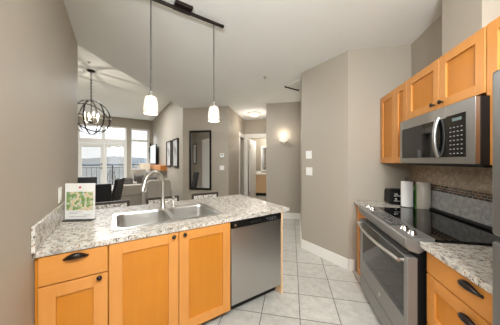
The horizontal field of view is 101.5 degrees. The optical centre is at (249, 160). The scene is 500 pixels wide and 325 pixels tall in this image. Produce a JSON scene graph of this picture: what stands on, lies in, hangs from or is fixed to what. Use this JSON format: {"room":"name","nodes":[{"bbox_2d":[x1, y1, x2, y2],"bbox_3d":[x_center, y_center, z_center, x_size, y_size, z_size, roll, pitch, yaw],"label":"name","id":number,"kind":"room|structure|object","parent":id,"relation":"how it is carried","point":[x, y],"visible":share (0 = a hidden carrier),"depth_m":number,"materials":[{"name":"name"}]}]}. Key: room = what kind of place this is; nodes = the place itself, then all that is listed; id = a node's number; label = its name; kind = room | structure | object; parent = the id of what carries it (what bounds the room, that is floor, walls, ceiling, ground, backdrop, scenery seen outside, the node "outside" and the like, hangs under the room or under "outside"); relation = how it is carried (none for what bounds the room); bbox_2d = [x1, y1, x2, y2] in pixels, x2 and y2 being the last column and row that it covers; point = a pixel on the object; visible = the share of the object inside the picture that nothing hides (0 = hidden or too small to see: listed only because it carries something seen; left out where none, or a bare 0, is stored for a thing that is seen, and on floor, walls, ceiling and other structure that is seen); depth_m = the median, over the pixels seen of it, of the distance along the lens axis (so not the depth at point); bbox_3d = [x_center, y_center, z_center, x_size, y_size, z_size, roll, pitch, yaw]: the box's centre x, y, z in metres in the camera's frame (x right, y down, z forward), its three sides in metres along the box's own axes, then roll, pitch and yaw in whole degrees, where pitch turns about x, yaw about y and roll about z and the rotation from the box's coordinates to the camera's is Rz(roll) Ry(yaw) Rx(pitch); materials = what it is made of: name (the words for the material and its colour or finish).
{"room":"kitchen","nodes":[
{"label":"kitchen","id":0,"kind":"room"},
{"bbox_2d":[0,0,77,324],"bbox_3d":[-1.367,-0.285,1.254,0.125,3.430,3.000,0,0,-33],"label":"wall","id":1,"kind":"structure","parent":0,"point":[39,46],"depth_m":1.12,"materials":[{"name":"paint"}]},
{"bbox_2d":[31,201,64,253],"bbox_3d":[-1.498,0.440,1.581,0.019,0.150,1.090,0,0,-34],"label":"backsplash","id":2,"kind":"structure","parent":1,"relation":"attached to","point":[41,231],"depth_m":1.32,"materials":[{"name":"stone"}]},
{"bbox_2d":[58,187,61,202],"bbox_3d":[-1.585,0.285,1.709,0.012,0.125,0.100,0,0,-33],"label":"light switch","id":3,"kind":"object","parent":1,"relation":"attached to","point":[60,188],"visible":1,"depth_m":1.67,"materials":[{"name":"white plastic"}]},
{"bbox_2d":[78,113,151,177],"bbox_3d":[-7.662,-0.285,8.468,6.570,3.430,0.142,0,0,-33],"label":"wall","id":4,"kind":"structure","parent":0,"point":[129,123],"depth_m":9.66,"materials":[{"name":"paint"}]},
{"bbox_2d":[79,125,102,138],"bbox_3d":[-6.931,-1.245,8.927,0.805,0.550,0.080,0,0,-33],"label":"window","id":5,"kind":"structure","parent":4,"relation":"in","point":[82,125],"depth_m":8.99,"materials":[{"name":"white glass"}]},
{"bbox_2d":[82,146,99,162],"bbox_3d":[-6.940,-0.250,8.941,0.635,0.760,0.020,0,0,-33],"label":"window","id":6,"kind":"structure","parent":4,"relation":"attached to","point":[92,147],"depth_m":8.93,"materials":[{"name":"clear glass"}]},
{"bbox_2d":[80,143,102,183],"bbox_3d":[-6.908,0.320,8.892,0.795,2.180,0.145,0,0,-33],"label":"door","id":7,"kind":"structure","parent":4,"relation":"in","point":[84,145],"depth_m":8.96,"materials":[{"name":"white paint"}]},
{"bbox_2d":[78,124,126,183],"bbox_3d":[-6.561,-0.065,9.169,1.760,2.990,0.185,0,0,-34],"label":"trim","id":8,"kind":"structure","parent":4,"relation":"attached to","point":[83,140],"depth_m":9.09,"materials":[{"name":"white wood"}]},
{"bbox_2d":[105,144,125,186],"bbox_3d":[-6.199,0.320,9.412,0.800,2.180,0.060,0,0,-34],"label":"door","id":9,"kind":"structure","parent":4,"relation":"in","point":[120,146],"depth_m":9.40,"materials":[{"name":"white paint"}]},
{"bbox_2d":[105,127,125,139],"bbox_3d":[-6.199,-1.245,9.412,0.810,0.550,0.080,0,0,-34],"label":"window","id":10,"kind":"structure","parent":4,"relation":"in","point":[105,127],"depth_m":9.52,"materials":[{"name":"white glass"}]},
{"bbox_2d":[107,147,123,161],"bbox_3d":[-6.208,-0.250,9.425,0.640,0.760,0.020,0,0,-33],"label":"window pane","id":11,"kind":"object","parent":4,"relation":"attached to","point":[108,147],"depth_m":9.42,"materials":[{"name":"clear glass"}]},
{"bbox_2d":[131,141,147,171],"bbox_3d":[-5.384,-0.190,9.951,0.715,1.520,0.080,0,0,-34],"label":"window","id":12,"kind":"structure","parent":4,"relation":"in","point":[131,141],"depth_m":9.94,"materials":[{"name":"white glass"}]},
{"bbox_2d":[131,129,147,140],"bbox_3d":[-5.384,-1.245,9.951,0.715,0.510,0.080,0,0,-34],"label":"window","id":13,"kind":"structure","parent":4,"relation":"in","point":[131,129],"depth_m":9.91,"materials":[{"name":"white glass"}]},
{"bbox_2d":[130,128,149,173],"bbox_3d":[-5.342,-0.463,9.937,0.820,2.145,0.150,0,0,-34],"label":"trim","id":14,"kind":"structure","parent":4,"relation":"attached to","point":[148,141],"depth_m":10.10,"materials":[{"name":"white wood"}]},
{"bbox_2d":[78,45,170,120],"bbox_3d":[-5.373,-2.050,5.174,6.750,0.100,8.240,0,0,-34],"label":"ceiling","id":15,"kind":"structure","parent":0,"point":[123,96],"depth_m":5.91,"materials":[{"name":"paint"}]},
{"bbox_2d":[78,69,110,134],"bbox_3d":[-3.525,-1.290,4.535,0.740,1.420,0.741,0,0,-33],"label":"orb chandelier","id":16,"kind":"object","parent":15,"relation":"hanging from","point":[88,70],"visible":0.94,"depth_m":4.53,"materials":[{"name":"black metal"}]},
{"bbox_2d":[152,102,182,200],"bbox_3d":[-3.367,-0.285,8.049,0.131,3.430,5.660,0,0,-34],"label":"wall","id":17,"kind":"structure","parent":0,"point":[167,125],"depth_m":6.90,"materials":[{"name":"paint"}]},
{"bbox_2d":[150,164,166,170],"bbox_3d":[-3.937,0.263,8.583,0.228,0.195,3.140,0,0,-34],"label":"mantel shelf","id":18,"kind":"object","parent":17,"relation":"attached to","point":[152,166],"visible":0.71,"depth_m":7.51,"materials":[{"name":"brown wood"}]},
{"bbox_2d":[150,144,156,163],"bbox_3d":[-4.328,-0.266,9.157,0.170,0.860,1.450,0,0,-34],"label":"television","id":19,"kind":"object","parent":18,"relation":"on","point":[153,149],"visible":0.94,"depth_m":8.97,"materials":[{"name":"black plastic"}]},
{"bbox_2d":[166,140,171,165],"bbox_3d":[-2.787,-0.240,7.011,0.045,0.860,0.670,0,0,-33],"label":"framed picture","id":20,"kind":"object","parent":17,"relation":"attached to","point":[168,143],"visible":1,"depth_m":6.93,"materials":[{"name":"black plastic"}]},
{"bbox_2d":[167,142,169,164],"bbox_3d":[-2.778,-0.240,7.018,0.018,0.800,0.610,0,0,-34],"label":"print","id":21,"kind":"object","parent":20,"relation":"attached to","point":[168,143],"depth_m":7.06},
{"bbox_2d":[172,138,178,166],"bbox_3d":[-2.288,-0.240,6.257,0.045,0.860,0.640,0,0,-34],"label":"framed picture","id":22,"kind":"object","parent":17,"relation":"attached to","point":[175,142],"visible":1,"depth_m":6.25,"materials":[{"name":"black plastic"}]},
{"bbox_2d":[173,139,176,165],"bbox_3d":[-2.278,-0.240,6.263,0.018,0.800,0.580,0,0,-33],"label":"print","id":23,"kind":"object","parent":22,"relation":"attached to","point":[174,140],"depth_m":6.25},
{"bbox_2d":[230,108,244,194],"bbox_3d":[-0.415,-0.005,6.437,0.120,2.870,1.890,0,0,11],"label":"wall","id":24,"kind":"structure","parent":0,"point":[237,123],"depth_m":6.17,"materials":[{"name":"paint"}]},
{"bbox_2d":[239,132,244,195],"bbox_3d":[-0.262,0.260,6.840,0.020,2.340,0.800,0,0,12],"label":"trim","id":25,"kind":"structure","parent":24,"relation":"attached to","point":[240,133],"depth_m":6.71,"materials":[{"name":"white wood"}]},
{"bbox_2d":[240,139,240,193],"bbox_3d":[-1.109,-0.005,6.961,1.450,2.870,1.400,0,0,12],"label":"wall","id":26,"kind":"structure","parent":0,"point":[240,139],"depth_m":7.39,"materials":[{"name":"paint"}]},
{"bbox_2d":[183,102,299,212],"bbox_3d":[-0.253,-0.005,5.363,3.235,2.870,0.150,0,0,11],"label":"wall","id":27,"kind":"structure","parent":0,"point":[282,119],"depth_m":5.13,"materials":[{"name":"paint"}]},
{"bbox_2d":[189,130,210,189],"bbox_3d":[-1.343,-0.015,5.513,0.630,1.600,0.036,0,0,11],"label":"framed mirror","id":28,"kind":"object","parent":27,"relation":"attached to","point":[200,140],"visible":1,"depth_m":5.51,"materials":[{"name":"black mirror"}]},
{"bbox_2d":[279,138,291,143],"bbox_3d":[0.821,-0.481,4.967,0.410,0.137,0.194,0,0,12],"label":"wall sconce","id":29,"kind":"object","parent":27,"relation":"attached to","point":[283,141],"visible":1,"depth_m":4.91,"materials":[{"name":"white glass"}]},
{"bbox_2d":[283,212,299,218],"bbox_3d":[0.818,1.355,5.061,0.835,0.150,0.015,0,0,12],"label":"baseboard","id":30,"kind":"structure","parent":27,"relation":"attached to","point":[285,215],"depth_m":5.01,"materials":[{"name":"white wood"}]},
{"bbox_2d":[63,0,441,119],"bbox_3d":[0.059,-1.770,2.389,4.933,0.660,13.541,0,0,8],"label":"ceiling","id":31,"kind":"structure","parent":0,"point":[279,41],"depth_m":2.37,"materials":[{"name":"paint"}]},
{"bbox_2d":[152,0,223,27],"bbox_3d":[-0.626,-1.414,1.906,0.840,0.052,0.110,0,0,-33],"label":"track light bar","id":32,"kind":"object","parent":31,"relation":"attached to","point":[179,6],"visible":1,"depth_m":1.90,"materials":[{"name":"brown metal"}]},
{"bbox_2d":[143,0,157,114],"bbox_3d":[-0.851,-0.895,1.753,0.116,0.986,0.116,0,0,-33],"label":"pendant light","id":33,"kind":"object","parent":32,"relation":"hanging from","point":[150,107],"visible":1,"depth_m":1.74,"materials":[{"name":"white glass"}]},
{"bbox_2d":[208,24,219,121],"bbox_3d":[-0.369,-0.895,2.083,0.116,0.986,0.116,0,0,-33],"label":"pendant light","id":34,"kind":"object","parent":32,"relation":"hanging from","point":[213,114],"visible":1,"depth_m":2.06,"materials":[{"name":"white glass"}]},
{"bbox_2d":[247,111,260,116],"bbox_3d":[0.122,-1.385,6.169,0.400,0.110,0.400,0,0,11],"label":"flush ceiling light","id":35,"kind":"object","parent":31,"relation":"attached to","point":[253,113],"visible":1,"depth_m":6.05,"materials":[{"name":"beige glass"}]},
{"bbox_2d":[245,119,265,195],"bbox_3d":[0.374,-0.005,7.180,1.130,2.870,0.120,0,0,11],"label":"wall","id":36,"kind":"structure","parent":0,"point":[258,126],"depth_m":7.16,"materials":[{"name":"paint"}]},
{"bbox_2d":[249,140,255,197],"bbox_3d":[0.101,0.330,7.717,0.188,2.180,0.792,0,0,17],"label":"door","id":37,"kind":"structure","parent":36,"relation":"in","point":[252,144],"depth_m":7.61,"materials":[{"name":"white paint"}]},
{"bbox_2d":[245,134,265,196],"bbox_3d":[0.319,0.245,7.179,0.987,2.370,0.142,0,0,12],"label":"trim","id":38,"kind":"structure","parent":36,"relation":"attached to","point":[247,136],"depth_m":7.20,"materials":[{"name":"white wood"}]},
{"bbox_2d":[252,138,265,172],"bbox_3d":[1.169,-0.005,8.753,2.400,2.870,0.120,0,0,11],"label":"wall","id":39,"kind":"structure","parent":0,"point":[260,142],"depth_m":8.85,"materials":[{"name":"paint"}]},
{"bbox_2d":[261,146,265,170],"bbox_3d":[0.908,-0.090,8.727,0.900,1.080,0.030,0,0,12],"label":"vanity mirror","id":40,"kind":"object","parent":39,"relation":"attached to","point":[263,148],"visible":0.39,"depth_m":8.80,"materials":[{"name":"silver glass"}]},
{"bbox_2d":[200,196,381,324],"bbox_3d":[-2.627,1.480,3.392,14.500,0.100,13.600,0,0,12],"label":"floor","id":41,"kind":"structure","parent":0,"point":[316,290],"depth_m":2.09,"materials":[{"name":"tile"}]},
{"bbox_2d":[35,245,107,324],"bbox_3d":[-1.272,0.991,1.541,0.346,0.878,0.786,0,0,-34],"label":"base cabinet","id":42,"kind":"object","parent":41,"relation":"on","point":[71,288],"visible":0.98,"depth_m":1.25,"materials":[{"name":"brown wood"}]},
{"bbox_2d":[78,177,96,183],"bbox_3d":[-4.192,0.930,5.210,0.450,1.000,0.557,0,0,-33],"label":"dining chair","id":43,"kind":"object","parent":41,"relation":"on","point":[80,179],"visible":0.13,"depth_m":5.39,"materials":[{"name":"black leather"}]},
{"bbox_2d":[95,183,111,202],"bbox_3d":[-2.953,0.930,3.972,0.450,1.000,0.557,0,0,-33],"label":"dining chair","id":44,"kind":"object","parent":41,"relation":"on","point":[103,192],"visible":0.14,"depth_m":3.82,"materials":[{"name":"black leather"}]},
{"bbox_2d":[95,200,129,209],"bbox_3d":[-1.623,0.968,2.353,0.430,0.925,0.435,0,0,-34],"label":"counter stool","id":45,"kind":"object","parent":41,"relation":"on","point":[122,203],"visible":0.16,"depth_m":2.53,"materials":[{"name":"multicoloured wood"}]},
{"bbox_2d":[112,178,124,200],"bbox_3d":[-3.393,0.930,4.914,0.557,1.000,0.450,0,0,-12],"label":"dining chair","id":46,"kind":"object","parent":41,"relation":"on","point":[119,183],"visible":0.49,"depth_m":4.88,"materials":[{"name":"black leather"}]},
{"bbox_2d":[112,176,156,205],"bbox_3d":[-3.457,0.966,6.346,1.420,0.929,0.900,0,0,-34],"label":"sofa","id":47,"kind":"object","parent":41,"relation":"on","point":[130,191],"visible":0.32,"depth_m":5.90,"materials":[{"name":"grey fabric"}]},
{"bbox_2d":[117,177,132,184],"bbox_3d":[-3.691,0.690,6.011,0.420,0.377,0.213,0,0,-33],"label":"pillow","id":48,"kind":"object","parent":47,"relation":"on","point":[129,180],"depth_m":6.02,"materials":[{"name":"grey fabric"}]},
{"bbox_2d":[142,176,156,181],"bbox_3d":[-3.135,0.690,6.403,0.420,0.376,0.222,0,0,-33],"label":"pillow","id":49,"kind":"object","parent":47,"relation":"on","point":[150,178],"depth_m":6.41,"materials":[{"name":"grey fabric"}]},
{"bbox_2d":[131,169,145,183],"bbox_3d":[-4.110,0.870,7.650,0.720,1.120,0.533,0,0,44],"label":"armchair","id":50,"kind":"object","parent":41,"relation":"on","point":[137,175],"visible":0.43,"depth_m":7.69,"materials":[{"name":"grey fabric"}]},
{"bbox_2d":[135,175,143,183],"bbox_3d":[-4.182,0.750,7.720,0.218,0.437,0.285,0,0,44],"label":"pillow","id":51,"kind":"object","parent":50,"relation":"on","point":[138,178],"depth_m":7.64,"materials":[{"name":"grey fabric"}]},
{"bbox_2d":[142,179,171,204],"bbox_3d":[-2.599,0.970,5.703,0.672,0.920,0.740,0,0,-34],"label":"armchair","id":52,"kind":"object","parent":41,"relation":"on","point":[153,188],"visible":0.52,"depth_m":5.36,"materials":[{"name":"grey fabric"}]},
{"bbox_2d":[146,195,178,203],"bbox_3d":[-1.106,0.968,2.695,0.430,0.925,0.435,0,0,-33],"label":"counter stool","id":53,"kind":"object","parent":41,"relation":"on","point":[153,200],"visible":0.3,"depth_m":2.82,"materials":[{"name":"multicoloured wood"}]},
{"bbox_2d":[108,222,229,324],"bbox_3d":[-0.751,0.991,1.895,0.910,0.878,0.771,0,0,-33],"label":"base cabinet","id":54,"kind":"object","parent":41,"relation":"on","point":[181,277],"visible":0.84,"depth_m":1.56,"materials":[{"name":"brown wood"}]},
{"bbox_2d":[33,194,288,258],"bbox_3d":[-0.686,0.532,2.136,1.981,0.035,1.060,0,0,-34],"label":"countertop","id":55,"kind":"structure","parent":54,"relation":"on","point":[70,236],"depth_m":1.65,"materials":[{"name":"stone"}]},
{"bbox_2d":[62,183,95,221],"bbox_3d":[-1.478,0.355,1.768,0.244,0.318,0.075,0,0,-4],"label":"sign holder","id":56,"kind":"object","parent":55,"relation":"on","point":[79,197],"visible":0.91,"depth_m":1.77,"materials":[{"name":"white paper"}]},
{"bbox_2d":[66,192,92,209],"bbox_3d":[-1.478,0.349,1.775,0.220,0.160,0.005,0,0,-4],"label":"print","id":57,"kind":"object","parent":56,"relation":"on","point":[74,200],"depth_m":1.77},
{"bbox_2d":[140,170,172,207],"bbox_3d":[-0.991,0.308,2.137,0.103,0.413,0.381,0,0,25],"label":"kitchen faucet","id":58,"kind":"object","parent":55,"relation":"on","point":[144,183],"visible":0.97,"depth_m":2.20,"materials":[{"name":"silver metal"}]},
{"bbox_2d":[112,203,222,230],"bbox_3d":[-0.784,0.606,1.969,0.905,0.194,0.575,0,0,-34],"label":"sink","id":59,"kind":"object","parent":55,"relation":"in","point":[142,218],"visible":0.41,"depth_m":2.05,"materials":[{"name":"silver metal"}]},
{"bbox_2d":[192,192,217,198],"bbox_3d":[-0.589,0.968,3.037,0.430,0.925,0.435,0,0,-34],"label":"counter stool","id":60,"kind":"object","parent":41,"relation":"on","point":[209,194],"visible":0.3,"depth_m":3.19,"materials":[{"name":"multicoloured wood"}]},
{"bbox_2d":[230,213,280,309],"bbox_3d":[-0.074,0.994,2.252,0.603,0.872,0.622,0,0,-33],"label":"dishwasher","id":61,"kind":"object","parent":41,"relation":"on","point":[255,243],"visible":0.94,"depth_m":1.99,"materials":[{"name":"silver metal"}]},
{"bbox_2d":[256,173,265,195],"bbox_3d":[0.756,0.894,8.481,1.140,1.072,0.573,0,0,12],"label":"bathroom vanity","id":62,"kind":"object","parent":41,"relation":"on","point":[260,178],"visible":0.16,"depth_m":8.27,"materials":[{"name":"brown wood"}]},
{"bbox_2d":[275,212,282,293],"bbox_3d":[0.139,0.991,2.504,0.024,0.879,0.742,0,0,-33],"label":"end panel","id":63,"kind":"object","parent":41,"relation":"on","point":[279,288],"visible":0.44,"depth_m":2.20,"materials":[{"name":"brown wood"}]},
{"bbox_2d":[357,205,364,274],"bbox_3d":[1.614,0.991,2.394,0.651,0.878,0.400,0,0,11],"label":"base cabinet","id":64,"kind":"object","parent":41,"relation":"on","point":[359,215],"visible":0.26,"depth_m":2.52,"materials":[{"name":"brown wood"}]},
{"bbox_2d":[354,200,416,208],"bbox_3d":[1.621,0.532,2.387,0.641,0.035,0.412,0,0,12],"label":"countertop","id":65,"kind":"structure","parent":64,"relation":"on","point":[359,203],"depth_m":2.40,"materials":[{"name":"stone"}]},
{"bbox_2d":[384,188,413,204],"bbox_3d":[1.783,0.426,2.436,0.260,0.177,0.198,0,0,15],"label":"toaster","id":66,"kind":"object","parent":65,"relation":"on","point":[392,196],"visible":0.56,"depth_m":2.39,"materials":[{"name":"black plastic"}]},
{"bbox_2d":[400,177,413,207],"bbox_3d":[1.735,0.346,2.259,0.120,0.336,0.120,0,0,12],"label":"paper towel holder","id":67,"kind":"object","parent":65,"relation":"on","point":[406,186],"visible":0.96,"depth_m":2.22,"materials":[{"name":"white paper"}]},
{"bbox_2d":[414,182,430,208],"bbox_3d":[1.855,0.372,2.190,0.134,0.285,0.128,0,0,11],"label":"canister","id":68,"kind":"object","parent":65,"relation":"on","point":[422,190],"visible":0.85,"depth_m":2.15,"materials":[{"name":"beige ceramic"}]},
{"bbox_2d":[357,205,499,324],"bbox_3d":[1.415,0.951,1.727,0.780,0.958,0.945,0,0,12],"label":"range","id":69,"kind":"object","parent":41,"relation":"on","point":[393,263],"visible":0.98,"depth_m":1.53,"materials":[{"name":"silver metal"}]},
{"bbox_2d":[377,207,499,245],"bbox_3d":[1.529,0.502,1.704,0.723,0.045,1.034,0,0,0],"label":"cooktop","id":70,"kind":"object","parent":69,"relation":"in","point":[440,226],"depth_m":1.57,"materials":[{"name":"black glass"}]},
{"bbox_2d":[427,252,492,324],"bbox_3d":[1.326,0.991,0.962,0.646,0.878,0.550,0,0,12],"label":"base cabinet","id":71,"kind":"object","parent":41,"relation":"on","point":[452,298],"visible":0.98,"depth_m":1.07,"materials":[{"name":"brown wood"}]},
{"bbox_2d":[420,241,492,294],"bbox_3d":[1.338,0.532,0.968,0.632,0.035,0.564,0,0,12],"label":"countertop","id":72,"kind":"structure","parent":71,"relation":"on","point":[474,262],"depth_m":1.08,"materials":[{"name":"stone"}]},
{"bbox_2d":[493,69,499,324],"bbox_3d":[1.150,0.520,0.292,0.742,1.780,0.820,0,0,12],"label":"refrigerator","id":73,"kind":"object","parent":41,"relation":"on","point":[496,75],"visible":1,"depth_m":0.74,"materials":[{"name":"grey metal"}]},
{"bbox_3d":[-4.574,1.130,8.904,0.400,0.600,0.400,0,0,-33],"label":"side table","id":74,"kind":"object","parent":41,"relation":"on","visible":0},
{"bbox_2d":[140,163,149,173],"bbox_3d":[-4.583,0.470,8.899,0.360,0.720,0.380,0,0,-33],"label":"table lamp","id":75,"kind":"object","parent":74,"relation":"on","point":[146,166],"visible":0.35,"depth_m":8.74,"materials":[{"name":"beige fabric"}]},
{"bbox_2d":[300,80,301,232],"bbox_3d":[1.098,-0.005,4.155,0.118,2.870,1.682,0,0,13],"label":"wall","id":76,"kind":"structure","parent":0,"point":[301,80],"depth_m":3.63,"materials":[{"name":"paint"}]},
{"bbox_2d":[286,79,299,89],"bbox_3d":[0.925,-1.434,3.865,0.350,0.012,0.365,0,0,-33],"label":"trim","id":77,"kind":"structure","parent":76,"relation":"attached to","point":[295,85],"depth_m":3.88,"materials":[{"name":"beige paint"}]},
{"bbox_2d":[302,51,347,258],"bbox_3d":[1.115,-0.005,3.041,0.119,2.870,0.806,0,0,-32],"label":"wall","id":78,"kind":"structure","parent":0,"point":[324,85],"depth_m":2.95,"materials":[{"name":"paint"}]},
{"bbox_2d":[306,167,311,175],"bbox_3d":[0.929,0.168,3.215,0.012,0.125,0.125,0,0,-33],"label":"light switch","id":79,"kind":"object","parent":78,"relation":"attached to","point":[308,169],"visible":1,"depth_m":3.21,"materials":[{"name":"white plastic"}]},
{"bbox_2d":[306,151,311,158],"bbox_3d":[0.925,-0.093,3.221,0.012,0.125,0.115,0,0,-33],"label":"light switch","id":80,"kind":"object","parent":78,"relation":"attached to","point":[308,153],"visible":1,"depth_m":3.21,"materials":[{"name":"white plastic"}]},
{"bbox_2d":[301,239,347,269],"bbox_3d":[1.062,1.356,3.004,0.016,0.148,0.810,0,0,-32],"label":"baseboard","id":81,"kind":"structure","parent":78,"relation":"attached to","point":[336,259],"depth_m":2.95,"materials":[{"name":"white wood"}]},
{"bbox_2d":[348,44,410,270],"bbox_3d":[1.707,-0.005,2.643,0.848,2.870,0.120,0,0,11],"label":"wall","id":82,"kind":"structure","parent":0,"point":[373,73],"depth_m":2.62,"materials":[{"name":"paint"}]},
{"bbox_2d":[348,259,354,270],"bbox_3d":[1.319,1.356,2.653,0.073,0.148,0.014,0,0,12],"label":"baseboard","id":83,"kind":"structure","parent":82,"relation":"attached to","point":[351,262],"depth_m":2.65,"materials":[{"name":"white wood"}]},
{"bbox_2d":[411,15,441,76],"bbox_3d":[1.666,-0.005,0.615,0.120,2.870,3.870,0,0,11],"label":"wall","id":84,"kind":"structure","parent":0,"point":[426,49],"depth_m":2.22,"materials":[{"name":"paint"}]},
{"bbox_2d":[380,81,406,162],"bbox_3d":[1.757,-0.378,2.252,0.350,0.811,0.618,0,0,12],"label":"upper cabinet","id":85,"kind":"object","parent":84,"relation":"attached to","point":[393,106],"visible":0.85,"depth_m":2.27,"materials":[{"name":"brown wood"}]},
{"bbox_2d":[407,26,486,119],"bbox_3d":[1.599,-0.588,1.549,0.381,0.391,0.818,0,0,12],"label":"upper cabinet","id":86,"kind":"object","parent":84,"relation":"attached to","point":[460,74],"visible":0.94,"depth_m":1.45,"materials":[{"name":"brown wood"}]},
{"bbox_2d":[400,95,492,167],"bbox_3d":[1.554,-0.165,1.535,0.459,0.410,0.828,0,0,11],"label":"microwave oven","id":87,"kind":"object","parent":86,"relation":"attached to","point":[457,134],"visible":1,"depth_m":1.35,"materials":[{"name":"silver metal"}]},
{"bbox_2d":[410,165,492,226],"bbox_3d":[1.790,0.273,1.559,0.014,0.485,1.970,0,0,12],"label":"backsplash","id":88,"kind":"structure","parent":84,"relation":"attached to","point":[470,178],"depth_m":1.77,"materials":[{"name":"stone"}]},
{"bbox_2d":[410,180,492,202],"bbox_3d":[1.782,0.272,1.561,0.006,0.066,1.970,0,0,12],"label":"trim","id":89,"kind":"structure","parent":84,"relation":"attached to","point":[484,196],"depth_m":1.74,"materials":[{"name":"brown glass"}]},
{"bbox_2d":[487,16,499,164],"bbox_3d":[1.486,-0.378,0.918,0.350,0.811,0.460,0,0,12],"label":"upper cabinet","id":90,"kind":"object","parent":84,"relation":"attached to","point":[493,28],"visible":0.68,"depth_m":1.14,"materials":[{"name":"brown wood"}]},
{"bbox_2d":[442,0,499,55],"bbox_3d":[1.689,-1.113,1.530,0.200,0.655,0.371,0,0,11],"label":"wall","id":91,"kind":"structure","parent":0,"point":[461,19],"depth_m":1.52,"materials":[{"name":"paint"}]},
{"bbox_3d":[-6.916,1.540,10.268,6.200,0.180,2.040,0,0,-34],"label":"floor","id":92,"kind":"structure","parent":0,"visible":0},
{"bbox_2d":[82,164,138,179],"bbox_3d":[-7.424,0.825,11.036,6.050,1.250,0.060,0,0,-34],"label":"balcony railing","id":93,"kind":"object","parent":92,"relation":"on","point":[112,167],"visible":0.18,"depth_m":10.92,"materials":[{"name":"brown metal"}]},
{"label":"outside","id":94,"kind":"structure","parent":0,"visible":0},
{"bbox_2d":[82,165,146,184],"bbox_3d":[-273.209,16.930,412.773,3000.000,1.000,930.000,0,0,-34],"label":"ground","id":95,"kind":"structure","parent":94,"point":[118,171],"depth_m":310.82,"materials":[{"name":"grey"}]},
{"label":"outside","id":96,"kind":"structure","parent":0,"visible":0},
{"bbox_2d":[82,156,146,164],"bbox_3d":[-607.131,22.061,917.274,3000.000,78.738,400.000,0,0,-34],"label":"mountain range","id":97,"kind":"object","parent":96,"point":[135,160],"visible":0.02,"depth_m":791.77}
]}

